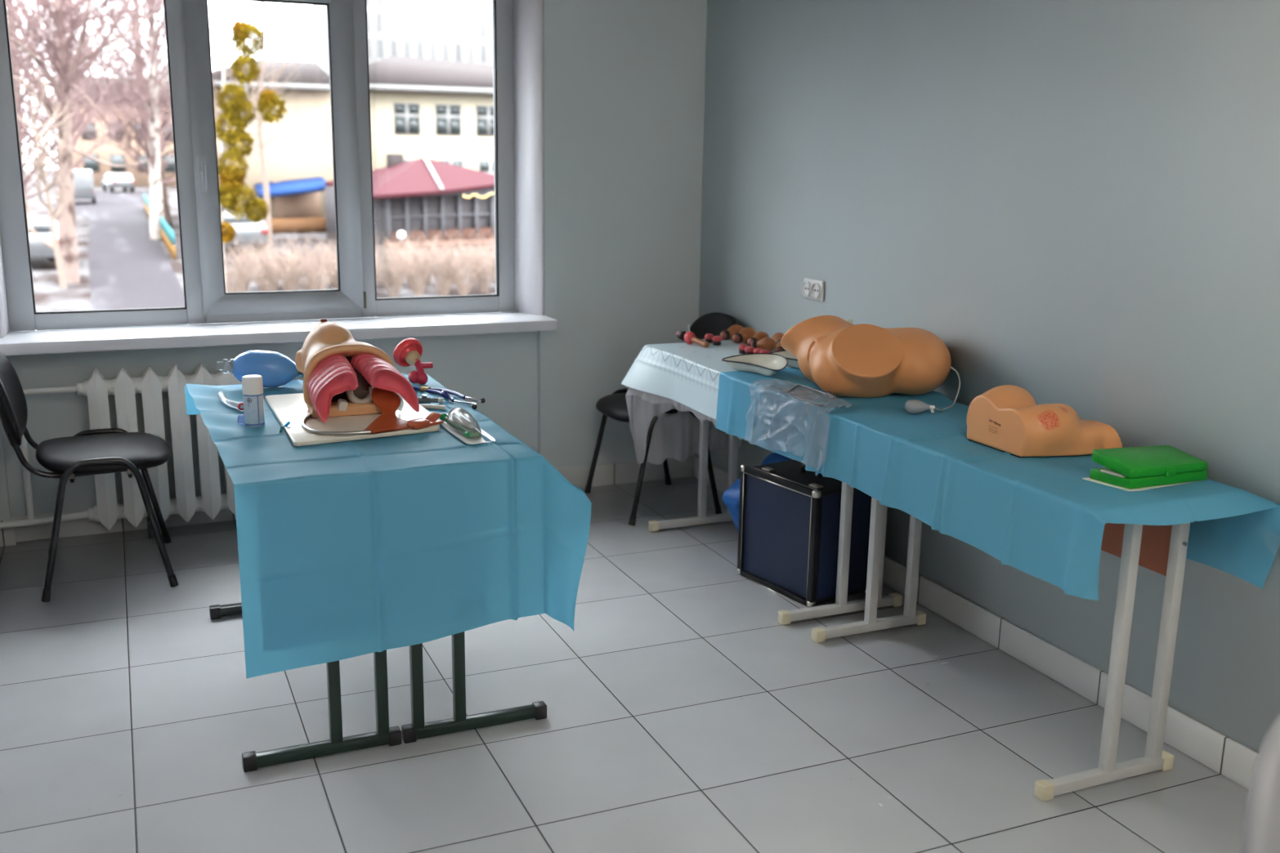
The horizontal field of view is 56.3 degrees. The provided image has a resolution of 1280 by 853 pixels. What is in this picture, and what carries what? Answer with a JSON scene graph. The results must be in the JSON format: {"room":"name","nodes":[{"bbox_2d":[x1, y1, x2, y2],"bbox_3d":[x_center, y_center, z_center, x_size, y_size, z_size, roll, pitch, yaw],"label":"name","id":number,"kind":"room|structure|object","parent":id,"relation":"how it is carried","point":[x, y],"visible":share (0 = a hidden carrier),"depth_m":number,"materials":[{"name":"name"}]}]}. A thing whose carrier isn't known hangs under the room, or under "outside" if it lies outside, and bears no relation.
{"room":"medical training room","nodes":[
{"label":"medical training room","id":0,"kind":"room"},
{"bbox_2d":[0,0,707,520],"bbox_3d":[-1.185,-1.125,5.130,3.041,2.950,0.405,-5,14,-23],"label":"wall","id":1,"kind":"structure","parent":0,"point":[624,80],"depth_m":5.38,"materials":[{"name":"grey paint"}]},
{"bbox_2d":[0,235,10,337],"bbox_3d":[-2.436,-1.057,4.452,0.010,1.441,0.162,-3,13,-17],"label":"trim","id":2,"kind":"structure","parent":1,"relation":"attached to","point":[4,316],"depth_m":4.59,"materials":[{"name":"white paint"}]},
{"bbox_2d":[76,361,241,538],"bbox_3d":[-1.814,0.093,4.843,0.798,0.686,0.134,-5,14,-23],"label":"radiator","id":3,"kind":"object","parent":1,"relation":"attached to","point":[97,389],"visible":0.6,"depth_m":4.74,"materials":[{"name":"white metal"}]},
{"bbox_2d":[0,385,88,528],"bbox_3d":[-2.339,0.118,4.627,0.343,0.542,0.046,-5,14,-23],"label":"pipe","id":4,"kind":"object","parent":3,"relation":"attached to","point":[31,521],"visible":0.83,"depth_m":4.63,"materials":[{"name":"metal"}]},
{"bbox_2d":[0,0,556,355],"bbox_3d":[-1.466,-1.099,4.820,2.271,1.480,0.383,-5,14,-23],"label":"window","id":5,"kind":"structure","parent":1,"relation":"in","point":[207,302],"depth_m":4.93,"materials":[{"name":"grey plastic"}]},
{"bbox_2d":[0,456,693,546],"bbox_3d":[-1.132,0.302,5.280,3.019,0.103,0.051,-5,14,-23],"label":"baseboard","id":6,"kind":"structure","parent":1,"relation":"attached to","point":[608,474],"depth_m":5.02,"materials":[{"name":"white tile"}]},
{"bbox_2d":[512,0,544,315],"bbox_3d":[-0.491,-1.216,5.280,0.182,1.441,0.012,12,17,40],"label":"window reveal","id":7,"kind":"structure","parent":1,"relation":"attached to","point":[527,15],"depth_m":5.28,"materials":[{"name":"white paint"}]},
{"bbox_2d":[0,476,1248,852],"bbox_3d":[0.590,1.323,1.433,3.241,0.120,9.450,-5,14,-23],"label":"floor","id":8,"kind":"structure","parent":0,"point":[683,717],"depth_m":3.28,"materials":[{"name":"white tile"}]},
{"bbox_2d":[0,351,178,602],"bbox_3d":[-2.016,0.126,4.330,0.591,0.850,0.554,-5,14,-23],"label":"office chair","id":9,"kind":"object","parent":8,"relation":"on","point":[105,450],"visible":1,"depth_m":4.22,"materials":[{"name":"black leather"}]},
{"bbox_2d":[209,603,401,772],"bbox_3d":[-1.039,0.364,3.544,0.415,0.760,1.230,-5,14,-23],"label":"school desk","id":10,"kind":"object","parent":8,"relation":"on","point":[384,735],"visible":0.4,"depth_m":3.10,"materials":[{"name":"black metal"}]},
{"bbox_2d":[184,373,593,679],"bbox_3d":[-0.808,0.207,3.616,0.963,0.517,1.366,-5,14,-23],"label":"drape","id":11,"kind":"object","parent":10,"relation":"on","point":[351,548],"visible":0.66,"depth_m":3.05,"materials":[{"name":"blue fabric"}]},
{"bbox_2d":[241,374,264,427],"bbox_3d":[-1.098,-0.073,3.399,0.056,0.144,0.056,-5,14,-23],"label":"spray can","id":12,"kind":"object","parent":11,"relation":"on","point":[252,385],"visible":1,"depth_m":3.38,"materials":[{"name":"white plastic"}]},
{"bbox_2d":[216,349,304,387],"bbox_3d":[-1.233,-0.191,3.955,0.282,0.125,0.188,-11,17,-42],"label":"bag","id":13,"kind":"object","parent":11,"relation":"on","point":[276,369],"visible":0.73,"depth_m":3.91,"materials":[{"name":"blue plastic"}]},
{"bbox_2d":[264,318,443,446],"bbox_3d":[-0.855,-0.160,3.527,0.440,0.266,0.677,-5,14,-23],"label":"trainer","id":14,"kind":"object","parent":11,"relation":"on","point":[353,390],"visible":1,"depth_m":3.47,"materials":[{"name":"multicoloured plastic"}]},
{"bbox_2d":[279,421,290,433],"bbox_3d":[-0.996,0.002,3.347,0.017,0.032,0.035,13,18,43],"label":"clip","id":15,"kind":"object","parent":14,"relation":"attached to","point":[288,423],"visible":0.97,"depth_m":3.34,"materials":[{"name":"blue plastic"}]},
{"bbox_2d":[393,338,433,384],"bbox_3d":[-0.765,-0.226,4.084,0.148,0.149,0.108,10,16,36],"label":"model","id":16,"kind":"object","parent":11,"relation":"on","point":[409,351],"visible":1,"depth_m":4.06},
{"bbox_2d":[393,338,422,366],"bbox_3d":[-0.795,-0.254,4.101,0.106,0.103,0.078,-5,14,-23],"label":"cup","id":17,"kind":"object","parent":16,"relation":"on","point":[409,351],"depth_m":4.07,"materials":[{"name":"red rubber"}]},
{"bbox_2d":[417,394,446,410],"bbox_3d":[-0.646,-0.076,3.698,0.083,0.030,0.123,-2,13,-14],"label":"connector","id":18,"kind":"object","parent":11,"relation":"on","point":[423,400],"visible":0.92,"depth_m":3.73,"materials":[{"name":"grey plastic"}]},
{"bbox_2d":[398,386,485,409],"bbox_3d":[-0.674,-0.097,3.798,0.318,0.035,0.364,-5,14,-23],"label":"stethoscope","id":19,"kind":"object","parent":11,"relation":"on","point":[445,393],"visible":0.82,"depth_m":3.80,"materials":[{"name":"blue"}]},
{"bbox_2d":[439,407,495,444],"bbox_3d":[-0.504,-0.020,3.396,0.095,0.058,0.396,-5,14,-23],"label":"mask","id":20,"kind":"object","parent":11,"relation":"on","point":[461,423],"visible":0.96,"depth_m":3.37,"materials":[{"name":"white"}]},
{"bbox_2d":[401,631,546,743],"bbox_3d":[-0.680,0.334,3.697,0.419,0.760,1.230,-5,14,-23],"label":"school desk","id":21,"kind":"object","parent":8,"relation":"on","point":[418,729],"visible":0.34,"depth_m":3.21,"materials":[{"name":"black metal"}]},
{"bbox_2d":[584,312,737,525],"bbox_3d":[0.113,-0.069,5.327,0.591,0.850,0.554,-5,14,-23],"label":"office chair","id":22,"kind":"object","parent":8,"relation":"on","point":[614,406],"visible":0.37,"depth_m":5.26,"materials":[{"name":"black plastic"}]},
{"bbox_2d":[722,452,792,531],"bbox_3d":[0.518,0.305,4.700,0.396,0.394,0.175,-5,14,-23],"label":"bag","id":23,"kind":"object","parent":8,"relation":"on","point":[731,497],"visible":0.2,"depth_m":4.63,"materials":[{"name":"plastic"}]},
{"bbox_2d":[648,420,902,625],"bbox_3d":[0.491,0.155,4.546,0.513,0.767,1.280,-5,14,-23],"label":"school desk","id":24,"kind":"object","parent":8,"relation":"on","point":[841,606],"visible":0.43,"depth_m":4.14,"materials":[{"name":"white metal"}]},
{"bbox_2d":[621,340,792,419],"bbox_3d":[0.379,-0.180,4.668,0.603,0.179,0.909,-5,14,-23],"label":"tablecloth","id":25,"kind":"object","parent":24,"relation":"on","point":[685,373],"visible":0.52,"depth_m":4.71,"materials":[{"name":"fabric"}]},
{"bbox_2d":[625,386,746,464],"bbox_3d":[0.389,0.003,4.644,0.561,0.517,1.000,-5,14,-23],"label":"sheet","id":26,"kind":"object","parent":25,"relation":"hanging from","point":[676,436],"visible":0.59,"depth_m":5.07,"materials":[{"name":"fabric"}]},
{"bbox_2d":[675,323,708,348],"bbox_3d":[0.218,-0.378,4.928,0.048,0.084,0.185,-9,16,-37],"label":"model","id":27,"kind":"object","parent":25,"relation":"on","point":[689,337],"visible":1,"depth_m":4.93},
{"bbox_2d":[704,333,713,343],"bbox_3d":[0.289,-0.369,5.000,0.040,0.037,0.040,-11,18,-42],"label":"model","id":28,"kind":"object","parent":25,"relation":"on","point":[708,337],"visible":0.88,"depth_m":4.99},
{"bbox_2d":[711,335,721,345],"bbox_3d":[0.318,-0.355,4.940,0.040,0.037,0.040,9,15,31],"label":"model","id":29,"kind":"object","parent":25,"relation":"on","point":[717,340],"visible":1,"depth_m":4.93},
{"bbox_2d":[720,324,742,340],"bbox_3d":[0.389,-0.394,5.039,0.121,0.070,0.070,-8,15,-33],"label":"model","id":30,"kind":"object","parent":25,"relation":"on","point":[727,334],"visible":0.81,"depth_m":5.01},
{"bbox_2d":[738,344,747,353],"bbox_3d":[0.410,-0.307,4.737,0.040,0.037,0.040,9,15,31],"label":"model","id":31,"kind":"object","parent":25,"relation":"on","point":[741,347],"visible":0.83,"depth_m":4.72},
{"bbox_2d":[732,326,756,344],"bbox_3d":[0.431,-0.375,4.956,0.125,0.072,0.072,-11,18,-43],"label":"model","id":32,"kind":"object","parent":25,"relation":"on","point":[743,336],"visible":0.89,"depth_m":4.93},
{"bbox_2d":[744,346,754,353],"bbox_3d":[0.430,-0.295,4.687,0.040,0.037,0.040,-6,15,-29],"label":"model","id":33,"kind":"object","parent":25,"relation":"on","point":[749,350],"visible":0.82,"depth_m":4.67},
{"bbox_2d":[747,331,769,346],"bbox_3d":[0.481,-0.354,4.878,0.066,0.066,0.114,13,18,43],"label":"model","id":34,"kind":"object","parent":25,"relation":"on","point":[760,335],"visible":0.55,"depth_m":4.86},
{"bbox_2d":[750,337,776,351],"bbox_3d":[0.492,-0.329,4.783,0.104,0.060,0.060,5,13,17],"label":"model","id":35,"kind":"object","parent":25,"relation":"on","point":[769,344],"visible":0.8,"depth_m":4.76},
{"bbox_2d":[771,332,783,349],"bbox_3d":[0.565,-0.342,4.831,0.068,0.068,0.118,1,13,-1],"label":"model","id":36,"kind":"object","parent":25,"relation":"on","point":[777,337],"visible":0.27,"depth_m":4.82},
{"bbox_2d":[774,340,784,351],"bbox_3d":[0.556,-0.305,4.686,0.060,0.060,0.104,6,14,21],"label":"model","id":37,"kind":"object","parent":25,"relation":"on","point":[778,346],"visible":0.41,"depth_m":4.65},
{"bbox_2d":[736,460,871,608],"bbox_3d":[0.607,0.358,4.367,0.304,0.457,0.422,-8,15,-33],"label":"equipment case","id":38,"kind":"object","parent":8,"relation":"on","point":[789,515],"visible":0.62,"depth_m":4.25,"materials":[{"name":"black"}]},
{"bbox_2d":[811,496,1190,801],"bbox_3d":[1.002,0.423,3.441,0.490,0.752,1.172,-5,14,-23],"label":"school desk","id":39,"kind":"object","parent":8,"relation":"on","point":[1160,549],"visible":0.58,"depth_m":3.02,"materials":[{"name":"beige metal"}]},
{"bbox_2d":[715,366,1279,600],"bbox_3d":[0.901,0.102,3.592,0.566,0.251,1.902,-5,14,-23],"label":"drape","id":40,"kind":"object","parent":39,"relation":"on","point":[1038,516],"visible":0.7,"depth_m":3.13,"materials":[{"name":"blue fabric"}]},
{"bbox_2d":[721,353,787,375],"bbox_3d":[0.440,-0.226,4.305,0.148,0.058,0.285,-10,17,-40],"label":"dish","id":41,"kind":"object","parent":40,"relation":"on","point":[763,364],"visible":1,"depth_m":4.33,"materials":[{"name":"beige ceramic"}]},
{"bbox_2d":[769,349,799,368],"bbox_3d":[0.599,-0.250,4.422,0.141,0.057,0.271,-10,17,-40],"label":"dish","id":42,"kind":"object","parent":40,"relation":"on","point":[792,360],"visible":0.2,"depth_m":4.48,"materials":[{"name":"beige ceramic"}]},
{"bbox_2d":[745,378,853,475],"bbox_3d":[0.520,-0.011,3.909,0.185,0.237,0.456,-6,14,-27],"label":"plastic film","id":43,"kind":"object","parent":40,"relation":"on","point":[775,381],"visible":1,"depth_m":3.82,"materials":[{"name":"plastic"}]},
{"bbox_2d":[787,384,836,407],"bbox_3d":[0.554,-0.102,3.879,0.117,0.015,0.288,-5,14,-23],"label":"wire frame","id":44,"kind":"object","parent":43,"relation":"on","point":[798,385],"visible":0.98,"depth_m":3.87,"materials":[{"name":"grey"}]},
{"bbox_2d":[780,315,951,398],"bbox_3d":[0.755,-0.242,4.024,0.464,0.237,0.556,-5,14,-23],"label":"model","id":45,"kind":"object","parent":40,"relation":"on","point":[843,358],"visible":1,"depth_m":3.85},
{"bbox_2d":[904,366,960,413],"bbox_3d":[0.950,-0.112,3.800,0.086,0.116,0.296,13,17,42],"label":"bulb","id":46,"kind":"object","parent":40,"relation":"on","point":[912,406],"visible":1,"depth_m":3.72,"materials":[{"name":"grey rubber"}]},
{"bbox_2d":[966,384,1123,457],"bbox_3d":[1.121,-0.025,3.323,0.319,0.162,0.294,-5,14,-23],"label":"model","id":47,"kind":"object","parent":40,"relation":"on","point":[1004,418],"visible":0.98,"depth_m":3.23},
{"bbox_2d":[1082,478,1201,491],"bbox_3d":[1.265,0.134,2.994,0.282,0.002,0.134,-5,14,-23],"label":"paper sheet","id":48,"kind":"object","parent":40,"relation":"on","point":[1086,479],"visible":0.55,"depth_m":2.94,"materials":[{"name":"white"}]},
{"bbox_2d":[1089,445,1208,489],"bbox_3d":[1.274,0.096,2.988,0.269,0.076,0.123,-5,14,-23],"label":"case","id":49,"kind":"object","parent":48,"relation":"on","point":[1130,467],"visible":1,"depth_m":2.96,"materials":[{"name":"plastic"}]},
{"bbox_2d":[1241,715,1279,852],"bbox_3d":[1.082,0.823,1.603,0.466,0.797,0.487,-5,14,-23],"label":"chair","id":50,"kind":"object","parent":8,"relation":"on","point":[1261,830],"visible":1,"depth_m":1.61,"materials":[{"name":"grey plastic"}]},
{"bbox_2d":[694,0,1279,753],"bbox_3d":[2.077,-0.293,1.715,0.150,2.950,9.450,-5,14,-23],"label":"wall","id":51,"kind":"structure","parent":0,"point":[1080,199],"depth_m":3.53,"materials":[{"name":"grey paint"}]},
{"bbox_2d":[801,277,823,301],"bbox_3d":[0.680,-0.541,4.724,0.023,0.079,0.142,-5,14,-23],"label":"wall socket","id":52,"kind":"object","parent":51,"relation":"attached to","point":[813,289],"visible":1,"depth_m":4.71,"materials":[{"name":"white plastic"}]},
{"bbox_2d":[801,281,811,296],"bbox_3d":[0.661,-0.548,4.753,0.013,0.062,0.062,-5,14,-23],"label":"outlet","id":53,"kind":"object","parent":52,"relation":"attached to","point":[806,288],"depth_m":4.75,"materials":[{"name":"white"}]},
{"bbox_2d":[810,282,821,298],"bbox_3d":[0.689,-0.533,4.691,0.013,0.062,0.062,-5,14,-23],"label":"outlet","id":54,"kind":"object","parent":52,"relation":"attached to","point":[816,288],"depth_m":4.69,"materials":[{"name":"white"}]},
{"bbox_2d":[693,456,1258,790],"bbox_3d":[2.042,1.132,1.864,0.011,0.103,8.945,-5,14,-23],"label":"baseboard","id":55,"kind":"structure","parent":51,"relation":"attached to","point":[1215,750],"depth_m":3.57,"materials":[{"name":"white tile"}]},
{"bbox_2d":[1089,467,1207,489],"bbox_3d":[1.273,0.120,2.994,0.269,0.026,0.121,-5,14,-23],"label":"tray","id":56,"kind":"object","parent":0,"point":[1116,476],"depth_m":2.94,"materials":[{"name":"green plastic"}]},
{"label":"outside","id":57,"kind":"structure","parent":0,"visible":0},
{"bbox_2d":[223,239,414,268],"bbox_3d":[-12.428,-6.435,43.664,6.400,0.032,12.500,-5,14,-23],"label":"pavement","id":58,"kind":"structure","parent":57,"point":[314,242],"depth_m":44.08,"materials":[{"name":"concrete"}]},
{"bbox_2d":[223,209,268,253],"bbox_3d":[-14.765,-6.983,42.531,1.700,1.495,4.224,-9,16,-37],"label":"parked car","id":59,"kind":"object","parent":58,"relation":"on","point":[248,229],"visible":0.3,"depth_m":41.09,"materials":[{"name":"grey paint"}]},
{"bbox_2d":[261,228,268,234],"bbox_3d":[-12.958,-6.735,41.334,0.220,0.180,0.080,-9,16,-37],"label":"tail light","id":60,"kind":"object","parent":59,"relation":"attached to","point":[263,230],"depth_m":41.29,"materials":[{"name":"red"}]},
{"bbox_2d":[162,0,330,246],"bbox_3d":[-14.390,-13.409,43.849,6.586,13.548,6.589,-4,14,-21],"label":"bare tree","id":61,"kind":"object","parent":58,"relation":"on","point":[260,122],"visible":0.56,"depth_m":44.27,"materials":[{"name":"brown plant"}]},
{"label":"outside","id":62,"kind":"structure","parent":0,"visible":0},
{"bbox_2d":[24,169,495,312],"bbox_3d":[-22.969,-19.601,101.203,180.000,0.300,195.800,-5,14,-23],"label":"ground","id":63,"kind":"structure","parent":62,"point":[49,296],"depth_m":34.87,"materials":[{"name":"soil"}]},
{"bbox_2d":[26,216,58,268],"bbox_3d":[-18.773,-5.683,36.574,1.700,1.495,4.224,-7,15,-30],"label":"parked car","id":64,"kind":"object","parent":63,"relation":"on","point":[38,249],"visible":0.27,"depth_m":35.11,"materials":[{"name":"grey paint"}]},
{"bbox_2d":[17,63,89,288],"bbox_3d":[-15.182,-6.231,30.299,2.232,5.582,2.014,-1,13,-10],"label":"bare tree","id":65,"kind":"object","parent":63,"relation":"on","point":[40,161],"visible":0.88,"depth_m":30.17,"materials":[{"name":"brown plant"}]},
{"bbox_2d":[6,0,161,214],"bbox_3d":[-21.131,-13.580,40.535,9.129,15.157,8.557,-5,14,-23],"label":"bare tree","id":66,"kind":"object","parent":63,"relation":"on","point":[17,87],"visible":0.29,"depth_m":40.92,"materials":[{"name":"plant"}]},
{"bbox_2d":[5,0,166,283],"bbox_3d":[-14.948,-11.232,30.367,7.825,15.322,6.883,7,14,26],"label":"bare tree","id":67,"kind":"object","parent":63,"relation":"on","point":[65,82],"visible":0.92,"depth_m":30.80,"materials":[{"name":"beige plant"}]},
{"bbox_2d":[13,0,161,152],"bbox_3d":[-27.366,-18.255,54.717,12.822,17.775,10.446,0,13,-4],"label":"bare tree","id":68,"kind":"object","parent":63,"relation":"on","point":[93,38],"visible":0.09,"depth_m":55.09,"materials":[{"name":"plant"}]},
{"bbox_2d":[70,76,176,186],"bbox_3d":[-46.570,-27.611,112.211,13.300,9.700,10.800,-5,14,-23],"label":"house","id":69,"kind":"structure","parent":63,"relation":"on","point":[140,178],"depth_m":107.10,"materials":[{"name":"brown paint"}]},
{"bbox_2d":[72,0,211,228],"bbox_3d":[-21.845,-15.726,52.768,6.644,13.897,7.867,0,13,-4],"label":"bare tree","id":70,"kind":"object","parent":63,"relation":"on","point":[167,215],"visible":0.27,"depth_m":52.70,"materials":[{"name":"plant"}]},
{"bbox_2d":[28,0,256,239],"bbox_3d":[-19.335,-15.377,46.453,7.548,16.095,8.724,12,17,41],"label":"bare tree","id":71,"kind":"object","parent":63,"relation":"on","point":[154,146],"visible":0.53,"depth_m":46.40,"materials":[{"name":"plant"}]},
{"bbox_2d":[143,193,176,260],"bbox_3d":[-22.024,-9.481,54.350,0.080,0.880,34.500,-5,14,-23],"label":"fence","id":72,"kind":"object","parent":63,"relation":"on","point":[167,235],"visible":0.71,"depth_m":43.01,"materials":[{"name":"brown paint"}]},
{"bbox_2d":[207,0,287,292],"bbox_3d":[-9.190,-7.701,26.329,2.691,10.386,2.015,-6,14,-27],"label":"leafy tree","id":73,"kind":"object","parent":63,"relation":"on","point":[230,179],"visible":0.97,"depth_m":26.57,"materials":[{"name":"plant"}]},
{"bbox_2d":[223,236,271,292],"bbox_3d":[-9.627,-3.743,28.527,1.759,1.590,1.517,13,18,43],"label":"bare shrub","id":74,"kind":"object","parent":63,"relation":"on","point":[237,284],"visible":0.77,"depth_m":28.56,"materials":[{"name":"brown plant"}]},
{"bbox_2d":[225,232,269,290],"bbox_3d":[-10.276,-4.289,30.875,1.314,1.588,1.688,3,13,7],"label":"bare shrub","id":75,"kind":"object","parent":63,"relation":"on","point":[248,252],"visible":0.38,"depth_m":30.87,"materials":[{"name":"brown plant"}]},
{"bbox_2d":[234,227,304,290],"bbox_3d":[-9.696,-4.347,30.941,1.608,1.688,1.777,-9,16,-36],"label":"bare shrub","id":76,"kind":"object","parent":63,"relation":"on","point":[275,252],"visible":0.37,"depth_m":30.81,"materials":[{"name":"brown plant"}]},
{"bbox_2d":[236,236,304,291],"bbox_3d":[-9.026,-3.851,29.044,1.688,1.588,1.314,-6,14,-27],"label":"bare shrub","id":77,"kind":"object","parent":63,"relation":"on","point":[261,273],"visible":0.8,"depth_m":29.07,"materials":[{"name":"brown plant"}]},
{"bbox_2d":[250,228,313,286],"bbox_3d":[-9.262,-4.381,31.344,1.706,1.589,1.661,-7,15,-30],"label":"bare shrub","id":78,"kind":"object","parent":63,"relation":"on","point":[301,250],"visible":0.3,"depth_m":31.43,"materials":[{"name":"brown plant"}]},
{"bbox_2d":[263,237,326,290],"bbox_3d":[-8.423,-3.920,29.161,1.777,1.688,1.608,-4,14,-19],"label":"bare shrub","id":79,"kind":"object","parent":63,"relation":"on","point":[288,279],"visible":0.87,"depth_m":28.99,"materials":[{"name":"brown plant"}]},
{"bbox_2d":[283,235,337,290],"bbox_3d":[-7.869,-3.880,29.248,1.706,1.589,1.661,-9,16,-38],"label":"bare shrub","id":80,"kind":"object","parent":63,"relation":"on","point":[310,277],"visible":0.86,"depth_m":29.02,"materials":[{"name":"brown plant"}]},
{"bbox_2d":[290,232,336,289],"bbox_3d":[-8.558,-4.400,31.477,1.314,1.588,1.688,2,13,6],"label":"bare shrub","id":81,"kind":"object","parent":63,"relation":"on","point":[308,247],"visible":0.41,"depth_m":31.47,"materials":[{"name":"brown plant"}]},
{"bbox_2d":[312,233,337,288],"bbox_3d":[-8.140,-4.556,31.959,1.608,1.688,1.777,7,14,25],"label":"bare shrub","id":82,"kind":"object","parent":63,"relation":"on","point":[334,285],"visible":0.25,"depth_m":31.79,"materials":[{"name":"brown plant"}]},
{"bbox_2d":[314,243,338,289],"bbox_3d":[-7.384,-3.975,29.696,1.314,1.588,1.688,-6,15,-29],"label":"bare shrub","id":83,"kind":"object","parent":63,"relation":"on","point":[335,282],"visible":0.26,"depth_m":29.61,"materials":[{"name":"brown plant"}]},
{"bbox_2d":[166,55,494,233],"bbox_3d":[-10.445,-14.491,60.620,24.500,8.200,13.600,-5,14,-23],"label":"building","id":84,"kind":"structure","parent":63,"relation":"on","point":[440,110],"depth_m":55.80,"materials":[{"name":"beige paint"}]},
{"bbox_2d":[255,176,328,221],"bbox_3d":[-15.227,-9.715,52.422,2.900,2.400,1.550,-5,14,-23],"label":"awning","id":85,"kind":"object","parent":84,"relation":"attached to","point":[297,186],"visible":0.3,"depth_m":51.93,"materials":[{"name":"blue fabric"}]},
{"bbox_2d":[331,232,392,285],"bbox_3d":[-6.950,-4.082,29.965,1.608,1.688,1.777,-1,13,-9],"label":"bare shrub","id":86,"kind":"object","parent":63,"relation":"on","point":[382,270],"visible":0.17,"depth_m":29.88,"materials":[{"name":"brown plant"}]},
{"bbox_2d":[330,231,397,272],"bbox_3d":[-7.404,-4.487,31.930,1.759,1.590,1.517,6,14,21],"label":"bare shrub","id":87,"kind":"object","parent":63,"relation":"on","point":[377,248],"visible":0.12,"depth_m":31.93,"materials":[{"name":"brown plant"}]},
{"bbox_2d":[375,229,409,286],"bbox_3d":[-6.889,-4.587,32.406,1.314,1.588,1.688,13,18,43],"label":"bare shrub","id":88,"kind":"object","parent":63,"relation":"on","point":[397,244],"visible":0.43,"depth_m":32.38,"materials":[{"name":"brown plant"}]},
{"bbox_2d":[375,234,426,297],"bbox_3d":[-6.229,-4.017,29.957,1.706,1.589,1.661,-10,17,-38],"label":"bare shrub","id":89,"kind":"object","parent":63,"relation":"on","point":[396,288],"visible":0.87,"depth_m":30.11,"materials":[{"name":"brown plant"}]},
{"bbox_2d":[397,230,405,241],"bbox_3d":[-9.070,-7.130,45.499,0.320,0.630,0.315,-5,14,-23],"label":"globe lamp","id":90,"kind":"object","parent":63,"relation":"on","point":[402,233],"visible":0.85,"depth_m":45.36,"materials":[{"name":"grey"}]},
{"bbox_2d":[312,0,492,75],"bbox_3d":[-24.002,-50.086,143.837,28.000,40.100,14.000,-5,14,-23],"label":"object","id":91,"kind":"object","parent":63,"relation":"on","point":[451,30],"visible":0.22,"depth_m":137.39,"materials":[{"name":"white"}]},
{"bbox_2d":[324,153,495,245],"bbox_3d":[-8.482,-9.449,49.357,8.457,3.450,9.200,-5,14,-23],"label":"pavilion","id":92,"kind":"object","parent":63,"relation":"on","point":[426,194],"visible":0.73,"depth_m":47.64,"materials":[{"name":"red"}]},
{"bbox_2d":[391,228,442,286],"bbox_3d":[-6.141,-4.671,32.597,1.777,1.688,1.608,-5,14,-23],"label":"bare shrub","id":93,"kind":"object","parent":63,"relation":"on","point":[400,248],"visible":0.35,"depth_m":32.44,"materials":[{"name":"brown plant"}]},
{"bbox_2d":[387,233,452,295],"bbox_3d":[-5.655,-4.118,30.437,1.688,1.588,1.314,-9,16,-36],"label":"bare shrub","id":94,"kind":"object","parent":63,"relation":"on","point":[416,288],"visible":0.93,"depth_m":30.48,"materials":[{"name":"brown plant"}]},
{"bbox_2d":[391,226,448,285],"bbox_3d":[-5.902,-4.700,32.963,1.517,1.590,1.759,5,14,18],"label":"bare shrub","id":95,"kind":"object","parent":63,"relation":"on","point":[418,247],"visible":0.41,"depth_m":32.84,"materials":[{"name":"brown plant"}]},
{"bbox_2d":[384,238,495,250],"bbox_3d":[-7.125,-7.012,45.945,5.817,0.260,0.292,-9,16,-36],"label":"kerb","id":96,"kind":"object","parent":63,"relation":"on","point":[467,240],"visible":0.29,"depth_m":45.60,"materials":[{"name":"brown"}]},
{"bbox_2d":[408,229,472,295],"bbox_3d":[-5.187,-4.221,30.693,1.608,1.688,1.777,-5,14,-24],"label":"bare shrub","id":97,"kind":"object","parent":63,"relation":"on","point":[444,288],"visible":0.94,"depth_m":30.63,"materials":[{"name":"brown plant"}]},
{"bbox_2d":[425,226,478,284],"bbox_3d":[-5.207,-4.738,33.179,1.314,1.588,1.688,5,13,16],"label":"bare shrub","id":98,"kind":"object","parent":63,"relation":"on","point":[458,226],"visible":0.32,"depth_m":33.14,"materials":[{"name":"brown plant"}]},
{"bbox_2d":[435,234,494,295],"bbox_3d":[-4.495,-4.163,30.712,1.759,1.590,1.517,6,14,23],"label":"bare shrub","id":99,"kind":"object","parent":63,"relation":"on","point":[460,284],"visible":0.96,"depth_m":30.71,"materials":[{"name":"brown plant"}]},
{"bbox_2d":[445,223,493,283],"bbox_3d":[-4.764,-4.821,33.350,1.777,1.688,1.608,-1,13,-9],"label":"bare shrub","id":100,"kind":"object","parent":63,"relation":"on","point":[477,244],"visible":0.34,"depth_m":33.39,"materials":[{"name":"brown plant"}]},
{"bbox_2d":[460,232,495,293],"bbox_3d":[-4.069,-4.260,31.167,1.314,1.588,1.688,-1,13,-8],"label":"bare shrub","id":101,"kind":"object","parent":63,"relation":"on","point":[483,288],"visible":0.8,"depth_m":31.11,"materials":[{"name":"brown plant"}]},
{"bbox_2d":[476,232,495,284],"bbox_3d":[-3.828,-4.735,33.261,1.661,1.589,1.698,-6,14,-27],"label":"bare shrub","id":102,"kind":"object","parent":63,"relation":"on","point":[492,251],"visible":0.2,"depth_m":33.36,"materials":[{"name":"brown plant"}]},
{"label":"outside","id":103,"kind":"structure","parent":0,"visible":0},
{"bbox_2d":[74,190,184,309],"bbox_3d":[-24.302,-9.408,55.872,7.400,0.030,96.000,-5,14,-23],"label":"street","id":104,"kind":"structure","parent":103,"point":[128,269],"depth_m":39.28,"materials":[{"name":"asphalt"}]},
{"bbox_2d":[73,169,95,204],"bbox_3d":[-35.508,-15.222,75.822,1.700,2.098,4.281,-5,14,-23],"label":"parked car","id":105,"kind":"object","parent":104,"relation":"on","point":[86,190],"visible":0.52,"depth_m":74.06,"materials":[{"name":"grey paint"}]},
{"bbox_2d":[101,173,134,192],"bbox_3d":[-41.499,-19.414,95.106,1.700,1.495,4.224,-8,16,-34],"label":"parked car","id":106,"kind":"object","parent":104,"relation":"on","point":[124,181],"visible":1,"depth_m":93.71,"materials":[{"name":"grey paint"}]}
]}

